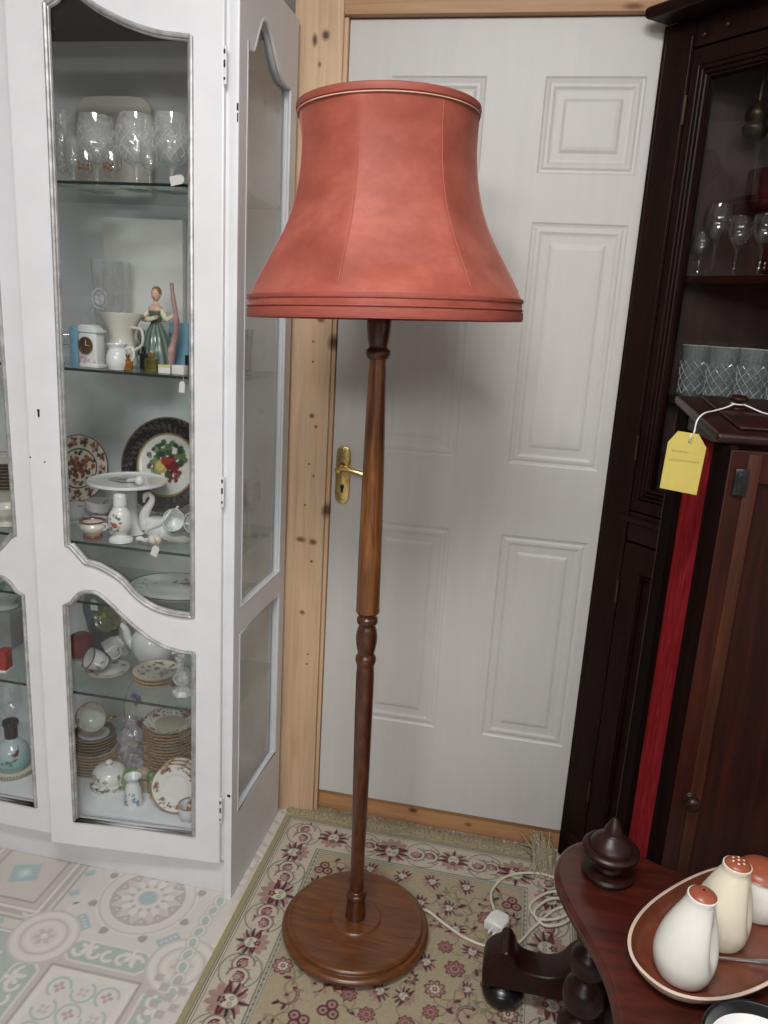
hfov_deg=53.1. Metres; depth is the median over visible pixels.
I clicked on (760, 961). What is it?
spoon
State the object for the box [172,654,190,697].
ornament
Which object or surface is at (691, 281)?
shelf
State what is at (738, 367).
tumbler
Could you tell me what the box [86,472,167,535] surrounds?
cake stand
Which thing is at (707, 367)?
tumbler
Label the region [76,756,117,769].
saucer
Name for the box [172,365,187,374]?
carton
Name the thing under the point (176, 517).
teacup
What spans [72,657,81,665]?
stand
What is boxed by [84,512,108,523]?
teacup
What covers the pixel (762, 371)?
tumbler
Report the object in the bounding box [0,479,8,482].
plate
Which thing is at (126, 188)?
goblet
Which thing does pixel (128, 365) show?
bottle
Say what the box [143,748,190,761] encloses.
plate
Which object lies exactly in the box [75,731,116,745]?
saucer
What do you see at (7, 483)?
plate
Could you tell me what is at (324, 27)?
trim
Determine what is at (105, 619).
dish
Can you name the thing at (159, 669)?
plate
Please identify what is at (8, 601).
bowl
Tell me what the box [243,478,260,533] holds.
goblet
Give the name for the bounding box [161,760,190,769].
saucer
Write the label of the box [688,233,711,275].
wine glass
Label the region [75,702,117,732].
teacup
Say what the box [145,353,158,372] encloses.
bottle
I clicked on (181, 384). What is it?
paper tag
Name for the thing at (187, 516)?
teacup
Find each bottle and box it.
[124,354,132,370]
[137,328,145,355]
[139,346,148,369]
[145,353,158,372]
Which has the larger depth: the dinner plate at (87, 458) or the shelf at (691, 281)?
the dinner plate at (87, 458)
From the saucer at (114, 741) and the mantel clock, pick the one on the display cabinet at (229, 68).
the mantel clock
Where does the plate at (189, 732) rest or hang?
on the plate at (145, 736)
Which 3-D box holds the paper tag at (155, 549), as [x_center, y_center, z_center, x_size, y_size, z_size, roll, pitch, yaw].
[-0.522,0.085,1.754,0.024,0.037,0.005,6,14,10]
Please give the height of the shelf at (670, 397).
0.016 m
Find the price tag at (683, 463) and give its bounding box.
[660,401,767,494]
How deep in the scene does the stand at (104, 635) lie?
2.05 m
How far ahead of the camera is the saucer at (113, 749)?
2.06 m
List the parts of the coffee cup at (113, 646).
handle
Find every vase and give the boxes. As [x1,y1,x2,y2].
[0,717,30,773]
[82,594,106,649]
[91,259,130,357]
[108,492,133,543]
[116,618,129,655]
[123,771,143,808]
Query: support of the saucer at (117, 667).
on the display cabinet at (229, 68)
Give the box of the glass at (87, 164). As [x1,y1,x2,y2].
[77,151,96,184]
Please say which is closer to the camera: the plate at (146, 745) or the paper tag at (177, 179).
the paper tag at (177, 179)
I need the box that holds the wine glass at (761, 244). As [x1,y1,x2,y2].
[746,215,767,274]
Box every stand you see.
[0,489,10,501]
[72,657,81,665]
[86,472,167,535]
[101,629,118,657]
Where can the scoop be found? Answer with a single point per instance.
(153, 539)
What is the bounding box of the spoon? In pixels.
[718,956,767,963]
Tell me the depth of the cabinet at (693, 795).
1.26 m
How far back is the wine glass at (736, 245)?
1.58 m
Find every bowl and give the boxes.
[0,579,20,610]
[77,517,107,539]
[147,534,161,544]
[701,998,767,1023]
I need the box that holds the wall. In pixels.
[284,0,295,13]
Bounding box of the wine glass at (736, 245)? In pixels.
[726,216,753,274]
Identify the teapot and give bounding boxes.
[119,622,177,662]
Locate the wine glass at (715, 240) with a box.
[699,205,734,275]
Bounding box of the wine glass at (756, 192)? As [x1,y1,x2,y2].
[745,167,767,274]
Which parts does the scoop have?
handle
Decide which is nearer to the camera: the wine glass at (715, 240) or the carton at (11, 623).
the wine glass at (715, 240)
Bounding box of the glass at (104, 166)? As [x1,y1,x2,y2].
[102,153,121,185]
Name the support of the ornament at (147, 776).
on the display cabinet at (229, 68)
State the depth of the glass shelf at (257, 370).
1.73 m
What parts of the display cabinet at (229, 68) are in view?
door frame, frame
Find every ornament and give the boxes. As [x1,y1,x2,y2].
[0,647,13,672]
[121,766,155,793]
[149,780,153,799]
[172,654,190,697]
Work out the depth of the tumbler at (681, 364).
1.70 m
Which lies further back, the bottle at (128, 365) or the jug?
the jug
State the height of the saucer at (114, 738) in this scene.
0.014 m
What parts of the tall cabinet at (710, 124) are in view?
rail, door frame, door moulding, door panel, rail, cornice, door frame, panel, door moulding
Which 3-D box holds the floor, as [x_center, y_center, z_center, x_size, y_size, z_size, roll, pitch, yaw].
[-0.027,1.549,-0.383,5.600,0.001,5.550,6,14,10]
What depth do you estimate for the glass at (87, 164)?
1.62 m
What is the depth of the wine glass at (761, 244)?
1.54 m
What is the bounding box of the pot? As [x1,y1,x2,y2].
[742,855,767,925]
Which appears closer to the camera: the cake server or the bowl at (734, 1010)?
the bowl at (734, 1010)
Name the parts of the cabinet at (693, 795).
post, fabric panel, post, knob, rail, door, lid, door panel, lid knob, lock plate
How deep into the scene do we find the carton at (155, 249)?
1.89 m
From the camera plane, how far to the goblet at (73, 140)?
1.68 m
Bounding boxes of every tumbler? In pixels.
[677,344,714,394]
[703,346,742,396]
[724,347,763,396]
[733,348,767,398]
[757,349,767,397]
[765,378,767,399]
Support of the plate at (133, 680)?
on the display cabinet at (229, 68)
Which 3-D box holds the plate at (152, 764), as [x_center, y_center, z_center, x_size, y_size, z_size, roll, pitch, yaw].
[-0.576,0.653,2.072,0.141,0.014,0.141,-10,19,-42]
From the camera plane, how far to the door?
1.91 m
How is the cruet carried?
on the dish at (731, 979)
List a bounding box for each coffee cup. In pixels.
[82,647,108,669]
[99,635,125,659]
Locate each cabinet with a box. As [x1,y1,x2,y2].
[0,0,298,898]
[482,394,767,1023]
[558,0,767,854]
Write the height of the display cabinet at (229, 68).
2.046 m
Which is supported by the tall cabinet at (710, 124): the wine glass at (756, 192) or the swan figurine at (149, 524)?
the wine glass at (756, 192)
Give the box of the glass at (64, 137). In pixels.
[63,137,81,184]
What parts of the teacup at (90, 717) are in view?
handle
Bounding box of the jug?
[97,312,144,366]
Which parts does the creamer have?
handle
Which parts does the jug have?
handle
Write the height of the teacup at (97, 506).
0.040 m
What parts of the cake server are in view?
blade, handle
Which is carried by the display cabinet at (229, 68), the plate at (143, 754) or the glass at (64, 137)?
the glass at (64, 137)
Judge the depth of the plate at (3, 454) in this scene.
2.01 m
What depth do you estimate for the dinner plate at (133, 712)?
2.18 m
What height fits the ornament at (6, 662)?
0.058 m
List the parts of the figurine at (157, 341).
arm, arm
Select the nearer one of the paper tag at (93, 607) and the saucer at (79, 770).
the paper tag at (93, 607)
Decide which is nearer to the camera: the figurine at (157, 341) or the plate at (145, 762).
the figurine at (157, 341)
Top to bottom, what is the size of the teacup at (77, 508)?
0.044 m
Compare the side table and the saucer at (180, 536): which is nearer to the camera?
the side table
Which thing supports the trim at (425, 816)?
attached to the wall
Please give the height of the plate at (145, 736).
0.014 m
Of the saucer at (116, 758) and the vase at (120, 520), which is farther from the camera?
the saucer at (116, 758)
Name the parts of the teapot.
spout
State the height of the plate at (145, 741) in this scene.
0.014 m
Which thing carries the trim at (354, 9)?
attached to the wall
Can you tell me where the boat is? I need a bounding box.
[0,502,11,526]
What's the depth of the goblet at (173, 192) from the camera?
1.67 m
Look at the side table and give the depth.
1.14 m
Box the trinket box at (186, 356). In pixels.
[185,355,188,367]
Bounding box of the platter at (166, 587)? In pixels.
[129,572,189,601]
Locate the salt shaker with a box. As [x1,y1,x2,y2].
[653,885,718,991]
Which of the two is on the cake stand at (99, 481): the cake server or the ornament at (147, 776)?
the cake server
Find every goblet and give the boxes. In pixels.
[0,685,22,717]
[56,112,76,187]
[74,114,117,193]
[115,113,156,192]
[151,112,187,194]
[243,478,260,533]
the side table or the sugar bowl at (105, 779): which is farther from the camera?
the sugar bowl at (105, 779)
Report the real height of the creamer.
0.056 m
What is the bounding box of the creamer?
[106,343,134,369]
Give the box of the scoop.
[136,534,161,544]
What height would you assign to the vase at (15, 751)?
0.143 m
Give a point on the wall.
(291, 3)
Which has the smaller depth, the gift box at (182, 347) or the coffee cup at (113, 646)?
the gift box at (182, 347)
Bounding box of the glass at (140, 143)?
[140,143,159,188]
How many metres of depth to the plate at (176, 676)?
1.92 m
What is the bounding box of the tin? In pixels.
[71,631,92,658]
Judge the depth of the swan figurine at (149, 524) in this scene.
1.85 m
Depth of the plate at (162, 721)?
2.05 m
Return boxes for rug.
[176,806,576,1023]
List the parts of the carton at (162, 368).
lid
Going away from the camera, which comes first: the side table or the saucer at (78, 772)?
the side table
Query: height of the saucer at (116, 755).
0.014 m
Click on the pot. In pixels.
(759, 875)
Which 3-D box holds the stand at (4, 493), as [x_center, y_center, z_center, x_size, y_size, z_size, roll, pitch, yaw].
[-0.986,-0.038,2.018,0.110,0.063,0.110,6,14,10]
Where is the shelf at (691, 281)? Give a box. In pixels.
[685,275,767,287]
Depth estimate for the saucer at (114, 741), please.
2.06 m
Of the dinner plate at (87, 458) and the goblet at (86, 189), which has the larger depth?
the dinner plate at (87, 458)
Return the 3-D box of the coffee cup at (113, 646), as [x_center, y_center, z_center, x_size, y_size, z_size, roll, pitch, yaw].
[-0.713,0.357,2.012,0.066,0.064,0.064,3,14,0]
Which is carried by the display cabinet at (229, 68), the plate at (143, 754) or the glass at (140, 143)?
the glass at (140, 143)
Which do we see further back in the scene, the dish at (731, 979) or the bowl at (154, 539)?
the bowl at (154, 539)
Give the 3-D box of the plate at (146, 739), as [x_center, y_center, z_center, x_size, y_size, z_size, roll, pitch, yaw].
[-0.570,0.594,2.056,0.141,0.014,0.141,5,14,7]
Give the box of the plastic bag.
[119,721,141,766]
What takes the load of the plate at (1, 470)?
on the plate
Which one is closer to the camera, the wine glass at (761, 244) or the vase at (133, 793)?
the wine glass at (761, 244)
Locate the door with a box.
[319,16,676,829]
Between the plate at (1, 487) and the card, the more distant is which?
the plate at (1, 487)
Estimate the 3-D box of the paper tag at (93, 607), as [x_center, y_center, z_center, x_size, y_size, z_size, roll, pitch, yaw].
[-0.762,0.238,2.022,0.020,0.042,0.005,6,14,10]
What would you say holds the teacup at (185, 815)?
on the display cabinet at (229, 68)
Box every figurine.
[138,492,178,535]
[139,283,179,364]
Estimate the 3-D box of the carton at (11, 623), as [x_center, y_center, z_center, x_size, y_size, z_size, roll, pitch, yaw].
[-1.046,0.311,2.125,0.090,0.105,0.080,6,14,10]
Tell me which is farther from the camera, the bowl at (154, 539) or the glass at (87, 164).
the bowl at (154, 539)
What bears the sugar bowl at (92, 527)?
on the display cabinet at (229, 68)
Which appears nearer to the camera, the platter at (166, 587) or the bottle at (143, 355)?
the bottle at (143, 355)
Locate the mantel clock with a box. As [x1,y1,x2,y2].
[78,324,106,367]
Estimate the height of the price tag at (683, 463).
0.134 m
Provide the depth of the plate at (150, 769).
2.02 m
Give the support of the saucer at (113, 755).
on the saucer at (116, 755)
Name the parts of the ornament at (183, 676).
stem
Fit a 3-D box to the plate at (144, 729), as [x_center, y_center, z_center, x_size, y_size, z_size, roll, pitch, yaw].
[-0.571,0.568,2.049,0.141,0.014,0.141,2,14,-7]
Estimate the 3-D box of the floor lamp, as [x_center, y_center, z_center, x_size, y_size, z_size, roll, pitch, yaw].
[0.111,0.137,1.588,0.788,1.768,0.566,6,14,10]
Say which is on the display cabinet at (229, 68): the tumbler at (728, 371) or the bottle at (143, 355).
the bottle at (143, 355)
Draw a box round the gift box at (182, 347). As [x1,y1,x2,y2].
[169,322,188,364]
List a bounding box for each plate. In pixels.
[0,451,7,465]
[0,469,8,472]
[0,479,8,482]
[0,482,8,485]
[0,486,9,488]
[67,434,107,500]
[121,417,189,512]
[124,672,190,744]
[132,659,180,680]
[132,674,178,684]
[132,678,177,687]
[142,707,190,734]
[142,724,190,736]
[142,729,190,740]
[142,731,190,743]
[142,737,190,749]
[142,741,190,755]
[142,750,190,764]
[142,755,190,767]
[143,734,190,746]
[143,740,190,752]
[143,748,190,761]
[143,757,159,769]
[143,762,157,772]
[144,749,190,758]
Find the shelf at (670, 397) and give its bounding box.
[667,394,699,403]
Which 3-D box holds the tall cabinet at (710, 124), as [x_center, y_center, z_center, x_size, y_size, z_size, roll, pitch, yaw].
[0.936,0.033,1.608,0.489,2.048,0.905,-6,17,-33]
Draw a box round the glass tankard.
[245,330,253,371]
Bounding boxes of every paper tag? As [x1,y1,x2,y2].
[90,595,97,610]
[150,544,158,556]
[169,174,187,185]
[179,377,184,392]
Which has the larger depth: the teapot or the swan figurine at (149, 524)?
the teapot
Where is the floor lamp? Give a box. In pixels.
[246,80,569,989]
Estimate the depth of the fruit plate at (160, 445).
1.95 m
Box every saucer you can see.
[75,721,116,742]
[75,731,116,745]
[75,734,116,748]
[76,737,116,751]
[76,740,116,754]
[76,741,117,758]
[76,747,117,761]
[76,750,117,764]
[76,753,117,767]
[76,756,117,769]
[77,757,118,772]
[77,759,118,775]
[85,658,130,677]
[151,764,190,812]
[159,528,189,542]
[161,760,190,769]
[162,757,190,765]
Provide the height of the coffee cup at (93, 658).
0.063 m
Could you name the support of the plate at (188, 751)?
on the plate at (145, 753)
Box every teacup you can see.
[69,501,85,522]
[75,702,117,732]
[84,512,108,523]
[85,497,112,516]
[162,509,189,530]
[178,797,190,823]
[183,512,189,532]
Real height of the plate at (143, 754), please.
0.014 m
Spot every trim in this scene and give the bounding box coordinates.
[278,0,350,810]
[319,789,559,848]
[344,0,666,19]
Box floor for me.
[0,808,602,1023]
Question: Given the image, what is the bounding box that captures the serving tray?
[75,96,153,197]
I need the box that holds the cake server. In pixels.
[108,475,144,484]
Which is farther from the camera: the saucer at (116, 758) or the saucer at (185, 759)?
the saucer at (116, 758)
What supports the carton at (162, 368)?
on the display cabinet at (229, 68)
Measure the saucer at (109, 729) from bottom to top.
0.014 m
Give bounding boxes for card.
[69,326,78,366]
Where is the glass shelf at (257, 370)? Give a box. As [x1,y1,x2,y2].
[0,356,276,377]
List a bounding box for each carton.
[0,603,23,648]
[103,217,186,347]
[158,364,171,373]
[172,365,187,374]
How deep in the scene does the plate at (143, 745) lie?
2.01 m
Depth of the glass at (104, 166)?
1.62 m
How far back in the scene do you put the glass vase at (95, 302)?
1.85 m
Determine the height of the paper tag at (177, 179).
0.023 m
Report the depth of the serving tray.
1.82 m
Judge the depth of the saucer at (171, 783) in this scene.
1.94 m
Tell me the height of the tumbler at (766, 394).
0.113 m
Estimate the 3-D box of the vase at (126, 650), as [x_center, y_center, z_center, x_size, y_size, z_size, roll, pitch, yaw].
[-0.716,0.329,2.098,0.041,0.120,0.041,6,14,10]
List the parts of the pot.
lid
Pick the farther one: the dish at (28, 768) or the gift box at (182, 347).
the dish at (28, 768)
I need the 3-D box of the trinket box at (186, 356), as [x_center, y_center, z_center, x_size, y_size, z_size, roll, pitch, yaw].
[-0.472,-0.367,1.878,0.022,0.030,0.020,6,14,10]
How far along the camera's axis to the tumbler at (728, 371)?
1.68 m
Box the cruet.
[701,855,752,953]
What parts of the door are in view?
handle plate, lever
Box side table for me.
[554,817,767,1023]
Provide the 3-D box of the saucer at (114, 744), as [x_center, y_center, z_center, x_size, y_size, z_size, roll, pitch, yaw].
[-0.789,0.635,2.098,0.114,0.014,0.114,6,14,10]
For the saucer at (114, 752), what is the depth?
2.06 m
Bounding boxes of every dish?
[0,757,31,779]
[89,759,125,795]
[93,606,120,632]
[628,867,767,1003]

